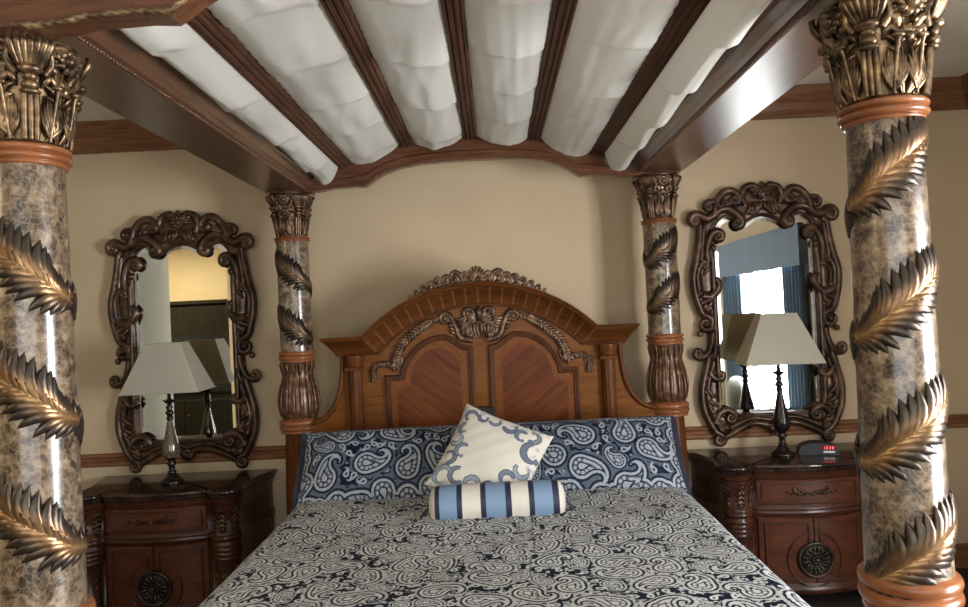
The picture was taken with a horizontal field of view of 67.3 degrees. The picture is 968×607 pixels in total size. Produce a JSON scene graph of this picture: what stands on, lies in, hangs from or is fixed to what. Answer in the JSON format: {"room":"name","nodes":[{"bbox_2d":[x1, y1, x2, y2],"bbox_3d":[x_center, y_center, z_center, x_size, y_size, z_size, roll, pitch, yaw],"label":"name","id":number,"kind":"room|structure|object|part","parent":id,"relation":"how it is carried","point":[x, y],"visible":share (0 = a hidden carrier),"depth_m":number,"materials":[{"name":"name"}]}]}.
{"room":"bedroom","nodes":[
{"label":"bedroom","id":0,"kind":"room"},
{"bbox_2d":[66,109,967,542],"bbox_3d":[-0.025,0.257,4.502,6.360,2.930,0.150,-3,-1,1],"label":"wall","id":1,"kind":"structure","parent":0,"point":[580,239],"depth_m":4.44,"materials":[{"name":"beige paint"}]},
{"bbox_2d":[104,210,261,473],"bbox_3d":[-1.820,0.224,4.405,0.933,1.584,0.074,-3,-1,1],"label":"wall mirror","id":2,"kind":"object","parent":1,"relation":"attached to","point":[182,277],"visible":0.99,"depth_m":4.42,"materials":[{"name":"brown wood"}]},
{"bbox_3d":[-1.819,0.234,4.431,0.596,1.194,0.002,-3,-1,1],"label":"glass","id":3,"kind":"part","parent":2,"relation":"part of","materials":[{"name":"white mirror"}]},
{"bbox_2d":[72,73,967,154],"bbox_3d":[-0.139,-1.170,1.085,6.070,0.175,6.730,-3,-1,1],"label":"trim","id":4,"kind":"structure","parent":1,"relation":"attached to","point":[947,93],"depth_m":4.39,"materials":[{"name":"brown wood"}]},
{"bbox_2d":[81,414,967,467],"bbox_3d":[-0.016,0.829,3.353,6.070,0.080,2.130,-3,-1,1],"label":"trim","id":5,"kind":"structure","parent":1,"relation":"attached to","point":[954,420],"depth_m":4.41,"materials":[{"name":"brown wood"}]},
{"bbox_2d":[686,181,847,446],"bbox_3d":[1.704,0.053,4.364,0.933,1.584,0.074,-3,-1,1],"label":"wall mirror","id":6,"kind":"object","parent":1,"relation":"attached to","point":[763,249],"visible":0.99,"depth_m":4.37,"materials":[{"name":"brown wood"}]},
{"bbox_3d":[1.704,0.064,4.389,0.596,1.194,0.002,-3,-1,1],"label":"glass","id":7,"kind":"part","parent":6,"relation":"part of","materials":[{"name":"white mirror"}]},
{"bbox_2d":[954,543,967,567],"bbox_3d":[-0.006,1.599,1.041,6.070,0.140,6.730,-3,-1,1],"label":"baseboard","id":8,"kind":"structure","parent":1,"relation":"attached to","point":[961,555],"depth_m":4.35,"materials":[{"name":"brown wood"}]},
{"bbox_2d":[77,0,967,121],"bbox_3d":[-1.544,-1.250,1.103,9.170,0.120,7.030,-3,-1,1],"label":"ceiling","id":9,"kind":"structure","parent":0,"point":[951,58],"depth_m":3.98,"materials":[{"name":"paint"}]},
{"bbox_2d":[797,568,967,606],"bbox_3d":[-1.398,1.796,1.056,9.170,0.120,7.030,-3,-1,1],"label":"floor","id":10,"kind":"structure","parent":0,"point":[849,598],"depth_m":4.00,"materials":[{"name":"brown wood"}]},
{"bbox_2d":[83,469,276,606],"bbox_3d":[-1.766,1.411,4.136,1.052,0.780,0.547,-3,-1,1],"label":"nightstand","id":11,"kind":"object","parent":10,"relation":"on","point":[150,543],"visible":0.71,"depth_m":3.92,"materials":[{"name":"brown wood"}]},
{"bbox_3d":[-1.903,1.487,3.910,0.230,0.307,0.018,-3,-1,10],"label":"door moulding","id":12,"kind":"part","parent":11,"relation":"part of","materials":[{"name":"brown wood"}]},
{"bbox_3d":[-1.905,1.486,3.924,0.278,0.347,0.031,-3,-1,10],"label":"door","id":13,"kind":"part","parent":11,"relation":"part of","materials":[{"name":"brown wood"}]},
{"bbox_3d":[-1.841,1.529,3.898,0.140,0.294,0.013,-3,-1,6],"label":"ring moulding","id":14,"kind":"part","parent":11,"relation":"part of","materials":[{"name":"brown wood"}]},
{"bbox_3d":[-1.781,1.164,3.891,0.271,0.045,0.026,-3,-1,1],"label":"drawer pull","id":15,"kind":"part","parent":11,"relation":"part of","materials":[{"name":"metal"}]},
{"bbox_3d":[-1.780,1.171,3.917,0.513,0.104,0.047,-3,-1,1],"label":"drawer moulding","id":16,"kind":"part","parent":11,"relation":"part of","materials":[{"name":"brown wood"}]},
{"bbox_3d":[-1.780,1.171,3.933,0.550,0.130,0.066,-3,-1,1],"label":"drawer","id":17,"kind":"part","parent":11,"relation":"part of","materials":[{"name":"brown wood"}]},
{"bbox_2d":[118,341,215,484],"bbox_3d":[-1.794,0.622,4.149,0.436,0.798,0.295,-3,-1,-2],"label":"table lamp","id":18,"kind":"object","parent":11,"relation":"on","point":[167,368],"visible":1,"depth_m":4.06,"materials":[{"name":"beige fabric"}]},
{"bbox_3d":[-1.813,0.226,4.155,0.204,0.006,0.139,-3,-1,-2],"label":"shade trim","id":19,"kind":"part","parent":18,"relation":"part of","materials":[{"name":"beige fabric"}]},
{"bbox_3d":[-1.806,0.363,4.153,0.430,0.273,0.290,-3,-1,-2],"label":"lamp shade","id":20,"kind":"part","parent":18,"relation":"part of","materials":[{"name":"beige fabric"}]},
{"bbox_3d":[-1.800,0.499,4.151,0.436,0.006,0.295,-3,-1,-2],"label":"shade trim","id":21,"kind":"part","parent":18,"relation":"part of","materials":[{"name":"beige fabric"}]},
{"bbox_3d":[-1.800,0.496,4.151,0.069,0.350,0.070,-2,-1,-24],"label":"stem","id":22,"kind":"part","parent":18,"relation":"part of","materials":[{"name":"brown metal"}]},
{"bbox_3d":[-1.779,0.925,4.144,0.080,0.101,0.080,-3,-1,-2],"label":"stem","id":23,"kind":"part","parent":18,"relation":"part of","materials":[{"name":"brown metal"}]},
{"bbox_3d":[-1.686,1.522,3.896,0.140,0.294,0.013,-3,-1,-5],"label":"ring moulding","id":24,"kind":"part","parent":11,"relation":"part of","materials":[{"name":"brown wood"}]},
{"bbox_3d":[-1.627,1.474,3.907,0.230,0.307,0.018,-3,-1,-9],"label":"door moulding","id":25,"kind":"part","parent":11,"relation":"part of","materials":[{"name":"brown wood"}]},
{"bbox_3d":[-1.625,1.473,3.921,0.278,0.347,0.031,-3,-1,-9],"label":"door","id":26,"kind":"part","parent":11,"relation":"part of","materials":[{"name":"brown wood"}]},
{"bbox_2d":[0,0,964,606],"bbox_3d":[-0.031,0.319,2.909,2.376,2.758,2.695,-3,-1,1],"label":"canopy bed","id":27,"kind":"object","parent":10,"relation":"on","point":[526,353],"visible":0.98,"depth_m":1.80,"materials":[{"name":"wood"}]},
{"bbox_3d":[-1.096,0.201,1.776,0.190,1.080,0.190,-3,-1,1],"label":"post","id":28,"kind":"part","parent":27,"relation":"part of","materials":[{"name":"stone"}]},
{"bbox_3d":[-0.096,-0.726,1.595,1.900,0.156,0.018,-3,-1,1],"label":"rope trim","id":29,"kind":"part","parent":27,"relation":"part of","materials":[{"name":"gold metal"}]},
{"bbox_3d":[-1.097,-0.714,2.967,0.299,0.136,2.605,-3,-1,1],"label":"canopy rail","id":30,"kind":"part","parent":27,"relation":"part of","materials":[{"name":"brown wood"}]},
{"bbox_3d":[-1.009,-0.656,2.868,0.011,0.011,2.372,-3,-1,1],"label":"bead trim","id":31,"kind":"part","parent":27,"relation":"part of","materials":[{"name":"brown wood"}]},
{"bbox_2d":[119,23,337,184],"bbox_3d":[-0.889,-0.741,2.848,0.152,0.134,2.340,-3,-1,1],"label":"panel","id":32,"kind":"object","parent":27,"relation":"hanging from","point":[183,48],"visible":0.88,"depth_m":2.45,"materials":[{"name":"white fabric"}]},
{"bbox_3d":[-1.080,-0.038,4.145,0.180,0.630,0.180,-3,-1,1],"label":"post","id":33,"kind":"part","parent":27,"relation":"part of","materials":[{"name":"stone"}]},
{"bbox_2d":[277,360,320,419],"bbox_3d":[-1.054,0.490,4.136,0.239,0.322,0.239,-3,-1,1],"label":"bedpost","id":34,"kind":"object","parent":27,"relation":"on","point":[299,398],"depth_m":4.05,"materials":[{"name":"brown wood"}]},
{"bbox_2d":[207,0,398,163],"bbox_3d":[-0.614,-0.847,2.846,0.288,0.140,2.340,-3,-1,1],"label":"panel","id":35,"kind":"object","parent":27,"relation":"hanging from","point":[296,42],"visible":0.98,"depth_m":2.53,"materials":[{"name":"white fabric"}]},
{"bbox_3d":[-0.877,0.488,4.068,0.210,0.383,0.025,-3,-1,1],"label":"wing moulding","id":36,"kind":"part","parent":27,"relation":"part of","materials":[{"name":"brown wood"}]},
{"bbox_2d":[348,0,462,149],"bbox_3d":[-0.266,-0.900,2.842,0.292,0.112,2.340,-3,-1,1],"label":"panel","id":37,"kind":"object","parent":27,"relation":"hanging from","point":[407,40],"visible":0.93,"depth_m":2.66,"materials":[{"name":"white fabric"}]},
{"bbox_3d":[-0.294,0.642,4.056,0.501,0.933,0.018,-3,-1,1],"label":"panel moulding","id":38,"kind":"part","parent":27,"relation":"part of","materials":[{"name":"brown wood"}]},
{"bbox_3d":[-0.294,0.649,4.065,0.475,0.920,0.008,-3,-1,1],"label":"panel","id":39,"kind":"part","parent":27,"relation":"part of","materials":[{"name":"brown wood"}]},
{"bbox_3d":[-0.069,-0.744,4.046,1.902,0.153,0.014,-3,-1,1],"label":"bead trim","id":40,"kind":"part","parent":27,"relation":"part of","materials":[{"name":"brown wood"}]},
{"bbox_3d":[-0.030,0.069,4.023,1.750,0.381,0.154,-3,-1,1],"label":"cornice","id":41,"kind":"part","parent":27,"relation":"part of","materials":[{"name":"brown wood"}]},
{"bbox_3d":[-0.002,0.638,4.086,1.940,1.253,0.050,-3,-1,1],"label":"headboard","id":42,"kind":"part","parent":27,"relation":"part of","materials":[{"name":"brown wood"}]},
{"bbox_2d":[198,487,810,606],"bbox_3d":[0.035,1.203,2.962,2.068,0.586,2.311,-3,-1,1],"label":"comforter","id":43,"kind":"object","parent":27,"relation":"on","point":[654,546],"visible":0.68,"depth_m":2.61,"materials":[{"name":"fabric"}]},
{"bbox_2d":[291,424,458,511],"bbox_3d":[-0.460,0.819,3.676,0.974,0.350,0.319,-3,-1,-1],"label":"pillow sham","id":44,"kind":"object","parent":43,"relation":"on","point":[388,463],"visible":0.77,"depth_m":3.60,"materials":[{"name":"blue fabric"}]},
{"bbox_2d":[425,404,553,486],"bbox_3d":[0.030,0.735,3.413,0.557,0.498,0.295,-3,-1,17],"label":"cushion","id":45,"kind":"object","parent":43,"relation":"on","point":[484,447],"visible":0.84,"depth_m":3.37,"materials":[{"name":"beige fabric"}]},
{"bbox_2d":[477,406,494,415],"bbox_3d":[0.007,0.601,3.567,0.090,0.188,0.106,-3,-1,10],"label":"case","id":46,"kind":"object","parent":45,"relation":"on","point":[490,410],"visible":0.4,"depth_m":3.59,"materials":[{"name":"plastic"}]},
{"bbox_2d":[421,480,574,519],"bbox_3d":[0.057,0.877,3.202,0.681,0.177,0.177,-3,-1,1],"label":"bolster pillow","id":47,"kind":"object","parent":43,"relation":"on","point":[524,497],"visible":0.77,"depth_m":3.12,"materials":[{"name":"blue fabric"}]},
{"bbox_2d":[513,416,691,493],"bbox_3d":[0.513,0.773,3.667,0.971,0.350,0.317,-3,-1,2],"label":"pillow sham","id":48,"kind":"object","parent":43,"relation":"on","point":[641,451],"visible":0.77,"depth_m":3.58,"materials":[{"name":"blue fabric"}]},
{"bbox_2d":[464,0,552,145],"bbox_3d":[0.085,-0.922,2.838,0.292,0.102,2.340,-3,-1,1],"label":"panel","id":49,"kind":"object","parent":27,"relation":"hanging from","point":[507,38],"visible":0.94,"depth_m":2.76,"materials":[{"name":"white fabric"}]},
{"bbox_3d":[0.290,0.614,4.049,0.501,0.933,0.018,-3,-1,1],"label":"panel moulding","id":50,"kind":"part","parent":27,"relation":"part of","materials":[{"name":"brown wood"}]},
{"bbox_3d":[0.290,0.621,4.058,0.475,0.920,0.008,-3,-1,1],"label":"panel","id":51,"kind":"part","parent":27,"relation":"part of","materials":[{"name":"brown wood"}]},
{"bbox_2d":[541,0,678,156],"bbox_3d":[0.436,-0.895,2.834,0.288,0.144,2.340,-3,-1,1],"label":"panel","id":52,"kind":"object","parent":27,"relation":"hanging from","point":[608,42],"visible":0.96,"depth_m":2.66,"materials":[{"name":"white fabric"}]},
{"bbox_3d":[0.855,0.404,4.048,0.210,0.383,0.025,-3,-1,1],"label":"wing moulding","id":53,"kind":"part","parent":27,"relation":"part of","materials":[{"name":"brown wood"}]},
{"bbox_3d":[1.008,-0.139,4.120,0.180,0.630,0.180,-3,-1,1],"label":"post","id":54,"kind":"part","parent":27,"relation":"part of","materials":[{"name":"stone"}]},
{"bbox_2d":[646,343,688,402],"bbox_3d":[1.033,0.389,4.112,0.239,0.322,0.239,-3,-1,1],"label":"bedpost","id":55,"kind":"object","parent":27,"relation":"on","point":[667,381],"depth_m":4.03,"materials":[{"name":"brown wood"}]},
{"bbox_2d":[605,0,772,171],"bbox_3d":[0.721,-0.810,2.829,0.152,0.151,2.340,-3,-1,1],"label":"panel","id":56,"kind":"object","parent":27,"relation":"hanging from","point":[723,24],"visible":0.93,"depth_m":2.47,"materials":[{"name":"white fabric"}]},
{"bbox_3d":[0.848,-0.746,2.846,0.011,0.011,2.372,-3,-1,1],"label":"bead trim","id":57,"kind":"part","parent":27,"relation":"part of","materials":[{"name":"brown wood"}]},
{"bbox_3d":[0.932,-0.812,2.944,0.299,0.136,2.605,-3,-1,1],"label":"canopy rail","id":58,"kind":"part","parent":27,"relation":"part of","materials":[{"name":"brown wood"}]},
{"bbox_3d":[0.992,0.100,1.752,0.190,1.080,0.190,-3,-1,1],"label":"post","id":59,"kind":"part","parent":27,"relation":"part of","materials":[{"name":"stone"}]},
{"bbox_2d":[687,442,863,593],"bbox_3d":[1.755,1.242,4.095,1.052,0.780,0.547,-3,-1,1],"label":"nightstand","id":60,"kind":"object","parent":10,"relation":"on","point":[800,516],"visible":0.53,"depth_m":3.87,"materials":[{"name":"brown wood"}]},
{"bbox_2d":[734,313,826,456],"bbox_3d":[1.667,0.455,4.103,0.426,0.798,0.305,-3,-1,7],"label":"table lamp","id":61,"kind":"object","parent":60,"relation":"on","point":[777,339],"visible":1,"depth_m":4.01,"materials":[{"name":"beige fabric"}]},
{"bbox_3d":[1.648,0.059,4.109,0.199,0.006,0.143,-3,-1,7],"label":"shade trim","id":62,"kind":"part","parent":61,"relation":"part of","materials":[{"name":"beige fabric"}]},
{"bbox_3d":[1.661,0.329,4.105,0.069,0.350,0.070,-3,-1,-15],"label":"stem","id":63,"kind":"part","parent":61,"relation":"part of","materials":[{"name":"brown metal"}]},
{"bbox_3d":[1.655,0.196,4.107,0.420,0.273,0.300,-3,-1,7],"label":"lamp shade","id":64,"kind":"part","parent":61,"relation":"part of","materials":[{"name":"beige fabric"}]},
{"bbox_3d":[1.661,0.332,4.105,0.426,0.006,0.305,-3,-1,7],"label":"shade trim","id":65,"kind":"part","parent":61,"relation":"part of","materials":[{"name":"beige fabric"}]},
{"bbox_3d":[1.681,0.758,4.098,0.080,0.101,0.080,-3,-1,7],"label":"stem","id":66,"kind":"part","parent":61,"relation":"part of","materials":[{"name":"brown metal"}]},
{"bbox_3d":[1.615,1.317,3.883,0.278,0.347,0.031,-3,-1,10],"label":"door","id":67,"kind":"part","parent":60,"relation":"part of","materials":[{"name":"brown wood"}]},
{"bbox_3d":[1.618,1.317,3.869,0.230,0.307,0.018,-3,-1,10],"label":"door moulding","id":68,"kind":"part","parent":60,"relation":"part of","materials":[{"name":"brown wood"}]},
{"bbox_3d":[1.680,1.360,3.856,0.140,0.294,0.013,-3,-1,6],"label":"ring moulding","id":69,"kind":"part","parent":60,"relation":"part of","materials":[{"name":"brown wood"}]},
{"bbox_3d":[1.741,1.002,3.892,0.550,0.130,0.066,-3,-1,1],"label":"drawer","id":70,"kind":"part","parent":60,"relation":"part of","materials":[{"name":"brown wood"}]},
{"bbox_3d":[1.741,1.001,3.876,0.513,0.104,0.047,-3,-1,1],"label":"drawer moulding","id":71,"kind":"part","parent":60,"relation":"part of","materials":[{"name":"brown wood"}]},
{"bbox_3d":[1.740,0.994,3.849,0.271,0.045,0.026,-3,-1,1],"label":"drawer pull","id":72,"kind":"part","parent":60,"relation":"part of","materials":[{"name":"metal"}]},
{"bbox_2d":[796,440,839,454],"bbox_3d":[1.881,0.811,4.103,0.210,0.066,0.114,-3,-1,15],"label":"clock radio","id":73,"kind":"object","parent":60,"relation":"on","point":[808,447],"visible":1,"depth_m":4.06,"materials":[{"name":"black plastic"}]},
{"bbox_3d":[1.835,1.352,3.855,0.140,0.294,0.013,-3,-1,-5],"label":"ring moulding","id":74,"kind":"part","parent":60,"relation":"part of","materials":[{"name":"brown wood"}]},
{"bbox_3d":[1.896,1.303,3.879,0.278,0.347,0.031,-3,-1,-9],"label":"door","id":75,"kind":"part","parent":60,"relation":"part of","materials":[{"name":"brown wood"}]},
{"bbox_3d":[1.893,1.304,3.866,0.230,0.307,0.018,-3,-1,-9],"label":"door moulding","id":76,"kind":"part","parent":60,"relation":"part of","materials":[{"name":"brown wood"}]}
]}

